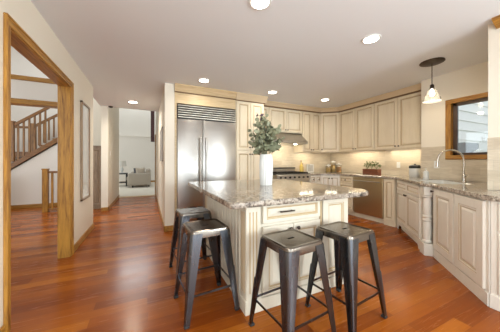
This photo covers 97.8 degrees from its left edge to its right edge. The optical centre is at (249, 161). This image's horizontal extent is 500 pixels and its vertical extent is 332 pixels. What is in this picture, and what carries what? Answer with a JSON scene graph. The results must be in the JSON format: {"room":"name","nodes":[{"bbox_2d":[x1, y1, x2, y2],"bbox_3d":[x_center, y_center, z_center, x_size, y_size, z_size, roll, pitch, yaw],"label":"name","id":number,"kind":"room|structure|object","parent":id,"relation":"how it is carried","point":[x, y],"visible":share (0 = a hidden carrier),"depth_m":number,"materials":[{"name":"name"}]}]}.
{"room":"kitchen","nodes":[
{"label":"kitchen","id":0,"kind":"room"},
{"bbox_2d":[11,143,56,204],"bbox_3d":[-5.746,-0.003,5.641,3.400,2.628,0.200,0,0,-25],"label":"wall","id":1,"kind":"structure","parent":0,"point":[26,178],"depth_m":5.61,"materials":[{"name":"white paint"}]},
{"bbox_2d":[11,203,56,208],"bbox_3d":[-5.701,1.130,5.544,3.400,0.100,0.015,0,0,-25],"label":"baseboard","id":2,"kind":"structure","parent":1,"relation":"attached to","point":[55,204],"depth_m":5.56,"materials":[{"name":"brown wood"}]},
{"bbox_2d":[11,46,56,162],"bbox_3d":[-6.491,-1.820,6.755,4.000,6.000,0.150,0,0,-25],"label":"wall","id":3,"kind":"structure","parent":0,"point":[20,65],"depth_m":6.55,"materials":[{"name":"white paint"}]},
{"bbox_2d":[15,152,27,156],"bbox_3d":[-6.306,-0.220,6.478,3.700,0.140,0.490,0,0,-25],"label":"trim","id":4,"kind":"structure","parent":3,"relation":"attached to","point":[20,153],"depth_m":6.13,"materials":[{"name":"brown wood"}]},
{"bbox_2d":[15,114,56,151],"bbox_3d":[-6.382,-0.885,6.226,1.608,1.229,0.100,0,0,-25],"label":"stair railing","id":5,"kind":"object","parent":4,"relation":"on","point":[53,117],"visible":0.44,"depth_m":6.34,"materials":[{"name":"brown wood"}]},
{"bbox_2d":[11,79,56,101],"bbox_3d":[-4.785,-1.240,3.303,3.850,0.360,0.150,0,0,-25],"label":"wall","id":6,"kind":"structure","parent":0,"point":[21,89],"depth_m":3.73,"materials":[{"name":"white paint"}]},
{"bbox_2d":[11,74,54,83],"bbox_3d":[-4.785,-1.415,3.303,3.850,0.080,0.190,0,0,-25],"label":"trim","id":7,"kind":"structure","parent":6,"relation":"attached to","point":[13,76],"depth_m":3.70,"materials":[{"name":"brown wood"}]},
{"bbox_2d":[11,98,56,108],"bbox_3d":[-4.785,-1.018,3.303,3.850,0.085,0.190,0,0,-25],"label":"trim","id":8,"kind":"structure","parent":6,"relation":"attached to","point":[14,101],"depth_m":3.73,"materials":[{"name":"brown wood"}]},
{"bbox_2d":[0,0,92,327],"bbox_3d":[-1.201,-1.820,0.375,0.105,6.000,7.700,0,0,-25],"label":"wall","id":9,"kind":"structure","parent":0,"point":[25,13],"depth_m":2.27,"materials":[{"name":"beige paint"}]},
{"bbox_2d":[3,14,73,331],"bbox_3d":[-2.009,0.088,2.093,0.153,2.183,1.458,0,0,-25],"label":"trim","id":10,"kind":"structure","parent":9,"relation":"attached to","point":[65,95],"depth_m":2.66,"materials":[{"name":"brown wood"}]},
{"bbox_2d":[3,12,73,87],"bbox_3d":[-2.009,-0.966,2.093,0.157,0.076,1.460,0,0,-25],"label":"trim","id":11,"kind":"structure","parent":9,"relation":"attached to","point":[21,41],"depth_m":1.92,"materials":[{"name":"brown wood"}]},
{"bbox_2d":[0,223,93,331],"bbox_3d":[-1.198,1.133,0.384,0.119,0.095,7.714,0,0,-25],"label":"baseboard","id":12,"kind":"structure","parent":9,"relation":"attached to","point":[78,243],"depth_m":3.14,"materials":[{"name":"brown wood"}]},
{"bbox_2d":[80,100,89,200],"bbox_3d":[-2.523,-0.160,3.344,0.028,1.450,0.470,0,0,-25],"label":"wall mirror","id":13,"kind":"object","parent":9,"relation":"attached to","point":[84,108],"visible":1,"depth_m":3.30,"materials":[{"name":"mirror"}]},
{"bbox_2d":[83,104,88,197],"bbox_3d":[-2.528,-0.160,3.342,0.008,1.400,0.420,0,0,-25],"label":"mirror glass","id":14,"kind":"object","parent":13,"relation":"attached to","point":[85,107],"depth_m":3.35,"materials":[{"name":"white mirror"}]},
{"bbox_2d":[93,98,100,145],"bbox_3d":[-4.207,-1.820,5.868,0.620,6.000,0.100,0,0,-25],"label":"wall","id":15,"kind":"structure","parent":0,"point":[96,107],"depth_m":5.85,"materials":[{"name":"beige paint"}]},
{"bbox_2d":[101,106,118,207],"bbox_3d":[-3.963,-1.820,6.242,0.140,6.000,2.270,0,0,-25],"label":"wall","id":16,"kind":"structure","parent":0,"point":[109,116],"depth_m":5.45,"materials":[{"name":"beige paint"}]},
{"bbox_2d":[101,195,118,211],"bbox_3d":[-3.947,1.133,6.225,0.154,0.095,2.254,0,0,-25],"label":"baseboard","id":17,"kind":"structure","parent":16,"relation":"attached to","point":[116,199],"depth_m":5.36,"materials":[{"name":"brown wood"}]},
{"bbox_2d":[119,182,154,196],"bbox_3d":[-5.286,1.208,10.068,9.000,0.064,5.680,0,0,-25],"label":"floor","id":18,"kind":"structure","parent":0,"point":[124,190],"depth_m":9.00,"materials":[{"name":"beige carpet"}]},
{"bbox_2d":[126,168,150,187],"bbox_3d":[-5.568,0.756,10.974,1.020,0.840,2.000,0,0,-25],"label":"sofa","id":19,"kind":"object","parent":18,"relation":"on","point":[133,179],"visible":1,"depth_m":10.10,"materials":[{"name":"beige fabric"}]},
{"bbox_2d":[136,168,144,172],"bbox_3d":[-5.233,0.465,10.402,0.400,0.397,0.167,0,0,-34],"label":"throw pillow","id":20,"kind":"object","parent":19,"relation":"on","point":[138,170],"visible":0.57,"depth_m":10.35,"materials":[{"name":"beige fabric"}]},
{"bbox_3d":[-6.299,0.861,10.741,0.460,0.630,0.560,0,0,-25],"label":"side table","id":21,"kind":"object","parent":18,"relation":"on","visible":0},
{"bbox_2d":[119,161,126,172],"bbox_3d":[-6.299,0.245,10.741,0.400,0.600,0.400,0,0,-25],"label":"table lamp","id":22,"kind":"object","parent":21,"relation":"on","point":[121,163],"visible":0.8,"depth_m":10.65,"materials":[{"name":"white ceramic"}]},
{"bbox_2d":[119,108,155,181],"bbox_3d":[-6.429,-1.820,12.497,9.000,6.000,0.210,0,0,-25],"label":"wall","id":23,"kind":"structure","parent":0,"point":[136,148],"depth_m":12.41,"materials":[{"name":"white paint"}]},
{"bbox_2d":[156,83,173,225],"bbox_3d":[-2.327,-1.820,5.754,0.156,6.000,4.485,0,0,-25],"label":"wall","id":24,"kind":"structure","parent":0,"point":[165,116],"depth_m":3.74,"materials":[{"name":"beige paint"}]},
{"bbox_2d":[119,195,154,197],"bbox_3d":[-3.858,1.189,7.507,1.125,0.042,0.190,0,0,-25],"label":"trim","id":25,"kind":"structure","parent":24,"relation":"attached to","point":[139,195],"depth_m":7.41,"materials":[{"name":"brown wood"}]},
{"bbox_2d":[155,134,155,192],"bbox_3d":[-3.273,0.105,7.754,0.205,2.150,0.100,0,0,-25],"label":"trim","id":26,"kind":"structure","parent":24,"relation":"attached to","point":[155,134],"depth_m":7.67,"materials":[{"name":"brown wood"}]},
{"bbox_2d":[160,127,162,160],"bbox_3d":[-1.791,-0.340,4.407,0.020,0.640,0.760,0,0,-25],"label":"picture frame","id":27,"kind":"object","parent":24,"relation":"attached to","point":[161,130],"visible":0.87,"depth_m":4.34,"materials":[{"name":"grey wood"}]},
{"bbox_2d":[155,193,173,231],"bbox_3d":[-2.307,1.133,5.712,0.184,0.095,4.419,0,0,-25],"label":"baseboard","id":28,"kind":"structure","parent":24,"relation":"attached to","point":[165,228],"depth_m":3.78,"materials":[{"name":"brown wood"}]},
{"bbox_2d":[11,196,499,331],"bbox_3d":[-1.268,1.210,2.426,9.770,0.060,11.470,0,0,-25],"label":"floor","id":29,"kind":"structure","parent":0,"point":[120,278],"depth_m":2.02,"materials":[{"name":"brown wood"}]},
{"bbox_2d":[11,138,56,168],"bbox_3d":[-5.848,-0.196,5.980,3.305,2.800,1.000,0,0,-25],"label":"staircase","id":30,"kind":"structure","parent":29,"relation":"on","point":[17,162],"depth_m":5.58,"materials":[{"name":"brown wood"}]},
{"bbox_2d":[11,108,49,161],"bbox_3d":[-5.627,-0.732,5.559,0.790,1.446,0.124,0,0,-25],"label":"stair railing","id":31,"kind":"object","parent":30,"relation":"on","point":[13,123],"visible":0.75,"depth_m":5.54,"materials":[{"name":"brown wood"}]},
{"bbox_2d":[41,168,56,212],"bbox_3d":[-4.615,0.667,5.234,0.568,1.025,0.116,0,0,-25],"label":"stair railing","id":32,"kind":"object","parent":29,"relation":"on","point":[45,172],"visible":0.66,"depth_m":5.12,"materials":[{"name":"brown wood"}]},
{"bbox_2d":[93,146,100,208],"bbox_3d":[-4.083,0.385,5.582,0.630,1.590,0.482,0,0,-25],"label":"cabinet","id":33,"kind":"object","parent":29,"relation":"on","point":[96,149],"visible":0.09,"depth_m":5.47,"materials":[{"name":"brown wood"}]},
{"bbox_2d":[169,206,214,272],"bbox_3d":[-0.623,0.850,2.376,0.432,0.660,0.432,0,0,-29],"label":"bar stool","id":34,"kind":"object","parent":29,"relation":"on","point":[182,215],"visible":0.66,"depth_m":2.34,"materials":[{"name":"grey metal"}]},
{"bbox_2d":[174,83,236,216],"bbox_3d":[-0.897,-0.080,4.225,1.126,2.519,0.660,0,0,-25],"label":"refrigerator surround","id":35,"kind":"object","parent":29,"relation":"on","point":[185,94],"visible":0.76,"depth_m":3.90,"materials":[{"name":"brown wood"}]},
{"bbox_2d":[177,104,235,221],"bbox_3d":[-0.876,0.085,4.224,1.077,2.190,0.679,0,0,-25],"label":"refrigerator","id":36,"kind":"object","parent":29,"relation":"on","point":[206,136],"visible":0.62,"depth_m":3.93,"materials":[{"name":"silver metal"}]},
{"bbox_2d":[174,218,239,329],"bbox_3d":[-0.375,0.850,1.822,0.432,0.660,0.432,0,0,-29],"label":"bar stool","id":37,"kind":"object","parent":29,"relation":"on","point":[192,232],"visible":1,"depth_m":1.73,"materials":[{"name":"grey metal"}]},
{"bbox_2d":[235,92,267,179],"bbox_3d":[-0.078,-0.080,4.610,0.675,2.519,0.660,0,0,-25],"label":"pantry cabinet","id":38,"kind":"object","parent":29,"relation":"on","point":[247,162],"visible":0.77,"depth_m":4.32,"materials":[{"name":"beige wood"}]},
{"bbox_2d":[205,195,347,315],"bbox_3d":[0.190,0.747,2.484,1.107,0.866,1.372,0,0,-25],"label":"kitchen island","id":39,"kind":"object","parent":29,"relation":"on","point":[246,226],"visible":0.44,"depth_m":1.83,"materials":[{"name":"beige wood"}]},
{"bbox_2d":[188,179,367,208],"bbox_3d":[0.175,0.291,2.494,1.460,0.042,1.695,0,0,-25],"label":"island countertop","id":40,"kind":"structure","parent":39,"relation":"on","point":[233,194],"depth_m":1.94,"materials":[{"name":"stone"}]},
{"bbox_2d":[259,154,272,185],"bbox_3d":[0.188,0.090,2.559,0.158,0.358,0.158,0,0,-25],"label":"vase","id":41,"kind":"object","parent":40,"relation":"on","point":[265,163],"visible":1,"depth_m":2.50,"materials":[{"name":"white ceramic"}]},
{"bbox_2d":[247,128,266,153],"bbox_3d":[0.086,-0.105,2.544,0.202,0.570,0.160,0,0,-25],"label":"branch","id":42,"kind":"object","parent":41,"relation":"in","point":[253,144],"visible":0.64,"depth_m":2.54,"materials":[{"name":"green"}]},
{"bbox_2d":[248,141,266,154],"bbox_3d":[0.087,-0.038,2.593,0.173,0.437,0.190,0,0,-25],"label":"branch","id":43,"kind":"object","parent":41,"relation":"in","point":[259,152],"visible":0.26,"depth_m":2.60,"materials":[{"name":"green"}]},
{"bbox_2d":[253,123,263,145],"bbox_3d":[0.117,-0.156,2.613,0.134,0.672,0.155,0,0,-43],"label":"branch","id":44,"kind":"object","parent":41,"relation":"in","point":[254,124],"visible":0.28,"depth_m":2.60,"materials":[{"name":"green"}]},
{"bbox_2d":[255,112,266,135],"bbox_3d":[0.140,-0.202,2.572,0.155,0.765,0.156,0,0,-25],"label":"branch","id":45,"kind":"object","parent":41,"relation":"in","point":[256,118],"visible":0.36,"depth_m":2.58,"materials":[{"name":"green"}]},
{"bbox_2d":[254,130,269,153],"bbox_3d":[0.123,-0.090,2.456,0.206,0.541,0.185,0,0,-25],"label":"branch","id":46,"kind":"object","parent":41,"relation":"in","point":[262,136],"visible":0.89,"depth_m":2.46,"materials":[{"name":"green"}]},
{"bbox_2d":[259,113,270,153],"bbox_3d":[0.183,-0.196,2.510,0.179,0.751,0.146,0,0,-25],"label":"branch","id":47,"kind":"object","parent":41,"relation":"in","point":[267,123],"visible":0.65,"depth_m":2.50,"materials":[{"name":"green"}]},
{"bbox_2d":[263,120,273,153],"bbox_3d":[0.206,-0.162,2.562,0.132,0.685,0.161,0,0,-25],"label":"branch","id":48,"kind":"object","parent":41,"relation":"in","point":[269,126],"visible":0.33,"depth_m":2.54,"materials":[{"name":"green"}]},
{"bbox_2d":[263,130,276,151],"bbox_3d":[0.241,-0.088,2.456,0.150,0.537,0.207,0,0,-25],"label":"branch","id":49,"kind":"object","parent":41,"relation":"in","point":[271,133],"visible":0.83,"depth_m":2.46,"materials":[{"name":"green"}]},
{"bbox_2d":[267,124,281,153],"bbox_3d":[0.273,-0.129,2.553,0.186,0.618,0.159,0,0,-25],"label":"branch","id":50,"kind":"object","parent":41,"relation":"in","point":[277,129],"visible":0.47,"depth_m":2.52,"materials":[{"name":"green"}]},
{"bbox_2d":[267,137,284,152],"bbox_3d":[0.300,-0.062,2.593,0.238,0.484,0.156,0,0,-25],"label":"branch","id":51,"kind":"object","parent":41,"relation":"in","point":[277,142],"visible":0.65,"depth_m":2.58,"materials":[{"name":"green"}]},
{"bbox_2d":[272,167,310,181],"bbox_3d":[0.846,0.657,5.045,0.905,1.045,0.668,0,0,-25],"label":"gas range","id":52,"kind":"object","parent":29,"relation":"on","point":[288,173],"visible":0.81,"depth_m":4.86,"materials":[{"name":"silver metal"}]},
{"bbox_2d":[273,173,306,174],"bbox_3d":[0.844,0.270,5.049,0.885,0.010,0.560,0,0,-25],"label":"cooktop","id":53,"kind":"object","parent":52,"relation":"in","point":[273,173],"depth_m":4.79,"materials":[{"name":"black metal"}]},
{"bbox_2d":[248,229,335,331],"bbox_3d":[0.283,0.850,1.509,0.432,0.660,0.432,0,0,-31],"label":"bar stool","id":54,"kind":"object","parent":29,"relation":"on","point":[290,244],"visible":1,"depth_m":1.41,"materials":[{"name":"grey metal"}]},
{"bbox_2d":[309,175,320,183],"bbox_3d":[1.402,0.746,5.327,0.330,0.868,0.652,0,0,-25],"label":"base cabinet","id":55,"kind":"object","parent":29,"relation":"on","point":[314,178],"visible":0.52,"depth_m":5.07,"materials":[{"name":"beige wood"}]},
{"bbox_2d":[321,175,339,185],"bbox_3d":[2.008,0.696,5.503,0.918,0.768,0.864,0,0,-25],"label":"base cabinet","id":56,"kind":"object","parent":29,"relation":"on","point":[334,180],"visible":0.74,"depth_m":5.09,"materials":[{"name":"beige wood"}]},
{"bbox_2d":[308,172,499,201],"bbox_3d":[2.503,0.290,3.270,1.772,0.040,5.598,0,0,-12],"label":"countertop","id":57,"kind":"structure","parent":56,"relation":"on","point":[479,190],"depth_m":2.62,"materials":[{"name":"stone"}]},
{"bbox_2d":[307,164,313,171],"bbox_3d":[1.578,0.164,5.715,0.220,0.210,0.024,0,0,-25],"label":"picture frame","id":58,"kind":"object","parent":57,"relation":"on","point":[311,165],"visible":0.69,"depth_m":5.72,"materials":[{"name":"white plastic"}]},
{"bbox_2d":[326,164,330,171],"bbox_3d":[2.067,0.163,5.757,0.132,0.212,0.131,0,0,-25],"label":"glass jar","id":59,"kind":"object","parent":57,"relation":"on","point":[328,167],"visible":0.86,"depth_m":5.71,"materials":[{"name":"clear"}]},
{"bbox_2d":[331,161,335,171],"bbox_3d":[2.226,0.118,5.842,0.132,0.302,0.131,0,0,-25],"label":"glass jar","id":60,"kind":"object","parent":57,"relation":"on","point":[333,163],"visible":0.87,"depth_m":5.79,"materials":[{"name":"clear"}]},
{"bbox_2d":[336,163,341,172],"bbox_3d":[2.273,0.148,5.577,0.140,0.242,0.139,0,0,-25],"label":"glass jar","id":61,"kind":"object","parent":57,"relation":"on","point":[338,166],"visible":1,"depth_m":5.53,"materials":[{"name":"white"}]},
{"bbox_2d":[363,169,380,174],"bbox_3d":[2.650,0.211,4.749,0.123,0.115,0.350,0,0,-25],"label":"planter box","id":62,"kind":"object","parent":57,"relation":"on","point":[365,171],"visible":0.97,"depth_m":4.67,"materials":[{"name":"brown wood"}]},
{"bbox_2d":[409,164,420,176],"bbox_3d":[2.971,0.150,3.928,0.180,0.237,0.180,0,0,-25],"label":"canister","id":63,"kind":"object","parent":57,"relation":"on","point":[414,170],"visible":0.94,"depth_m":3.86,"materials":[{"name":"white ceramic"}]},
{"bbox_2d":[423,169,428,179],"bbox_3d":[2.709,0.177,3.357,0.072,0.183,0.072,0,0,-25],"label":"soap dispenser","id":64,"kind":"object","parent":57,"relation":"on","point":[425,173],"visible":1,"depth_m":3.33,"materials":[{"name":"white ceramic"}]},
{"bbox_2d":[420,180,470,184],"bbox_3d":[2.632,0.366,3.006,0.372,0.187,0.712,0,0,20],"label":"sink","id":65,"kind":"object","parent":57,"relation":"in","point":[430,181],"visible":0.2,"depth_m":3.27,"materials":[{"name":"white ceramic"}]},
{"bbox_2d":[436,149,467,181],"bbox_3d":[2.764,0.045,2.976,0.342,0.448,0.145,0,0,20],"label":"faucet","id":66,"kind":"object","parent":57,"relation":"on","point":[464,175],"visible":1,"depth_m":2.97,"materials":[{"name":"silver metal"}]},
{"bbox_2d":[305,221,387,331],"bbox_3d":[0.747,0.850,1.721,0.432,0.660,0.432,0,0,-32],"label":"bar stool","id":67,"kind":"object","parent":29,"relation":"on","point":[347,237],"visible":1,"depth_m":1.63,"materials":[{"name":"grey metal"}]},
{"bbox_2d":[340,175,354,215],"bbox_3d":[2.402,0.746,5.013,0.617,0.868,0.370,0,0,-25],"label":"base cabinet","id":68,"kind":"object","parent":29,"relation":"on","point":[345,181],"visible":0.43,"depth_m":4.83,"materials":[{"name":"beige wood"}]},
{"bbox_2d":[353,176,383,222],"bbox_3d":[2.611,0.747,4.536,0.634,0.866,0.660,0,0,-25],"label":"dishwasher","id":69,"kind":"object","parent":29,"relation":"on","point":[370,207],"visible":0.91,"depth_m":4.35,"materials":[{"name":"silver metal"}]},
{"bbox_2d":[384,179,396,226],"bbox_3d":[2.590,0.746,4.038,0.065,0.868,0.215,0,0,-25],"label":"base cabinet","id":70,"kind":"object","parent":29,"relation":"on","point":[390,185],"visible":0.98,"depth_m":4.00,"materials":[{"name":"beige wood"}]},
{"bbox_2d":[397,180,432,248],"bbox_3d":[2.587,0.746,3.373,0.352,0.868,1.100,0,0,20],"label":"base cabinet","id":71,"kind":"object","parent":29,"relation":"on","point":[409,198],"visible":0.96,"depth_m":3.25,"materials":[{"name":"beige wood"}]},
{"bbox_2d":[420,186,433,255],"bbox_3d":[2.274,0.746,2.795,0.120,0.868,0.136,0,0,20],"label":"turned post","id":72,"kind":"object","parent":29,"relation":"on","point":[426,244],"visible":0.98,"depth_m":2.75,"materials":[{"name":"beige wood"}]},
{"bbox_2d":[430,188,490,305],"bbox_3d":[2.188,0.746,2.209,0.262,0.868,0.979,0,0,20],"label":"base cabinet","id":73,"kind":"object","parent":29,"relation":"on","point":[461,223],"visible":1,"depth_m":2.06,"materials":[{"name":"beige wood"}]},
{"bbox_2d":[489,201,499,311],"bbox_3d":[2.432,0.746,1.227,0.512,0.868,1.400,0,0,-25],"label":"base cabinet","id":74,"kind":"object","parent":29,"relation":"on","point":[494,297],"visible":0.98,"depth_m":1.74,"materials":[{"name":"beige wood"}]},
{"bbox_2d":[31,0,499,111],"bbox_3d":[0.999,-1.415,2.282,5.790,0.150,9.280,0,0,-25],"label":"ceiling","id":75,"kind":"structure","parent":0,"point":[308,52],"depth_m":2.49,"materials":[{"name":"white paint"}]},
{"bbox_2d":[198,78,209,82],"bbox_3d":[-0.754,-1.336,3.579,0.194,0.008,0.194,0,0,-25],"label":"recessed light","id":76,"kind":"object","parent":75,"relation":"in","point":[203,80],"visible":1,"depth_m":3.57,"materials":[{"name":"white plastic"}]},
{"bbox_2d":[248,0,271,10],"bbox_3d":[0.084,-1.336,1.826,0.194,0.008,0.194,0,0,-25],"label":"recessed light","id":77,"kind":"object","parent":75,"relation":"in","point":[259,5],"visible":1,"depth_m":1.85,"materials":[{"name":"white plastic"}]},
{"bbox_2d":[361,34,380,43],"bbox_3d":[1.318,-1.336,2.374,0.194,0.008,0.194,0,0,-25],"label":"recessed light","id":78,"kind":"object","parent":75,"relation":"in","point":[372,38],"visible":1,"depth_m":2.37,"materials":[{"name":"white plastic"}]},
{"bbox_2d":[419,57,445,103],"bbox_3d":[2.439,-1.075,2.921,0.270,0.530,0.270,0,0,-25],"label":"pendant lamp","id":79,"kind":"object","parent":75,"relation":"hanging from","point":[432,95],"visible":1,"depth_m":2.89,"materials":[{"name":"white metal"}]},
{"bbox_2d":[331,148,420,175],"bbox_3d":[2.840,-0.080,4.993,0.150,2.520,2.500,0,0,-25],"label":"wall","id":80,"kind":"structure","parent":0,"point":[415,148],"depth_m":4.72,"materials":[{"name":"beige paint"}]},
{"bbox_2d":[338,97,374,152],"bbox_3d":[2.511,-0.789,5.018,0.415,1.099,0.930,0,0,-25],"label":"upper cabinet","id":81,"kind":"object","parent":80,"relation":"attached to","point":[356,119],"visible":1,"depth_m":4.91,"materials":[{"name":"beige wood"}]},
{"bbox_2d":[330,149,420,175],"bbox_3d":[2.770,0.014,4.953,0.012,0.508,2.488,0,0,-25],"label":"backsplash","id":82,"kind":"structure","parent":80,"relation":"attached to","point":[352,162],"depth_m":4.72,"materials":[{"name":"tile"}]},
{"bbox_2d":[372,83,420,150],"bbox_3d":[2.907,-0.789,4.175,0.415,1.099,0.930,0,0,-25],"label":"upper cabinet","id":83,"kind":"object","parent":80,"relation":"attached to","point":[397,112],"visible":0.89,"depth_m":4.08,"materials":[{"name":"beige wood"}]},
{"bbox_2d":[421,61,487,181],"bbox_3d":[3.416,-0.080,3.159,0.670,2.520,1.310,0,0,-25],"label":"wall","id":84,"kind":"structure","parent":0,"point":[472,80],"depth_m":3.34,"materials":[{"name":"beige paint"}]},
{"bbox_2d":[421,146,486,181],"bbox_3d":[3.067,0.014,3.099,0.012,0.508,1.120,0,0,-25],"label":"backsplash","id":85,"kind":"structure","parent":84,"relation":"attached to","point":[476,170],"depth_m":3.27,"materials":[{"name":"tile"}]},
{"bbox_2d":[445,92,487,159],"bbox_3d":[3.191,-0.482,2.926,0.114,0.895,0.880,0,0,-25],"label":"window","id":86,"kind":"structure","parent":84,"relation":"attached to","point":[466,118],"depth_m":3.13,"materials":[{"name":"brown wood"}]},
{"bbox_2d":[488,23,499,190],"bbox_3d":[3.732,-0.080,0.617,1.240,2.520,3.940,0,0,-25],"label":"wall","id":87,"kind":"structure","parent":0,"point":[493,33],"depth_m":2.10,"materials":[{"name":"beige paint"}]},
{"bbox_2d":[487,137,499,189],"bbox_3d":[2.845,0.017,1.028,0.016,0.503,2.440,0,0,-25],"label":"backsplash","id":88,"kind":"structure","parent":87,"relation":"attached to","point":[493,144],"depth_m":2.09,"materials":[{"name":"tile"}]},
{"bbox_2d":[492,15,499,28],"bbox_3d":[3.130,-1.305,0.300,0.120,0.070,3.880,0,0,-25],"label":"trim","id":89,"kind":"structure","parent":87,"relation":"attached to","point":[496,20],"depth_m":2.02,"materials":[{"name":"brown wood"}]},
{"bbox_3d":[-4.844,-4.870,9.010,9.100,0.100,7.870,0,0,-25],"label":"ceiling","id":90,"kind":"structure","parent":0,"visible":0},
{"bbox_2d":[151,111,153,141],"bbox_3d":[-4.641,-2.890,10.387,0.160,3.860,0.150,0,0,-25],"label":"trim","id":91,"kind":"structure","parent":90,"relation":"attached to","point":[152,112],"depth_m":10.32,"materials":[{"name":"wood"}]},
{"bbox_3d":[0.383,-0.080,5.285,4.349,2.520,0.120,0,0,-25],"label":"wall","id":92,"kind":"structure","parent":0,"visible":0},
{"bbox_2d":[264,100,270,127],"bbox_3d":[0.243,-1.000,4.913,0.260,0.679,0.425,0,0,-25],"label":"upper cabinet","id":93,"kind":"object","parent":92,"relation":"attached to","point":[266,106],"visible":0.11,"depth_m":4.81,"materials":[{"name":"beige wood"}]},
{"bbox_2d":[269,101,303,133],"bbox_3d":[0.778,-1.010,5.165,0.920,0.659,0.425,0,0,-25],"label":"upper cabinet","id":94,"kind":"object","parent":92,"relation":"attached to","point":[288,115],"visible":0.87,"depth_m":5.04,"materials":[{"name":"beige wood"}]},
{"bbox_2d":[274,133,307,144],"bbox_3d":[0.812,-0.543,5.094,0.895,0.270,0.552,0,0,-25],"label":"range hood","id":95,"kind":"object","parent":94,"relation":"attached to","point":[290,138],"visible":0.54,"depth_m":4.97,"materials":[{"name":"silver metal"}]},
{"bbox_2d":[267,145,330,171],"bbox_3d":[1.139,-0.086,5.568,2.440,0.708,0.012,0,0,-25],"label":"backsplash","id":96,"kind":"structure","parent":92,"relation":"attached to","point":[286,157],"depth_m":5.60,"materials":[{"name":"tile"}]},
{"bbox_2d":[294,106,321,152],"bbox_3d":[1.459,-0.789,5.485,0.580,1.099,0.425,0,0,-25],"label":"upper cabinet","id":97,"kind":"object","parent":92,"relation":"attached to","point":[310,115],"visible":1,"depth_m":5.35,"materials":[{"name":"beige wood"}]},
{"bbox_2d":[320,107,338,152],"bbox_3d":[2.063,-0.789,5.638,0.704,1.099,0.668,0,0,-25],"label":"upper cabinet","id":98,"kind":"object","parent":92,"relation":"attached to","point":[329,117],"visible":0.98,"depth_m":5.42,"materials":[{"name":"beige wood"}]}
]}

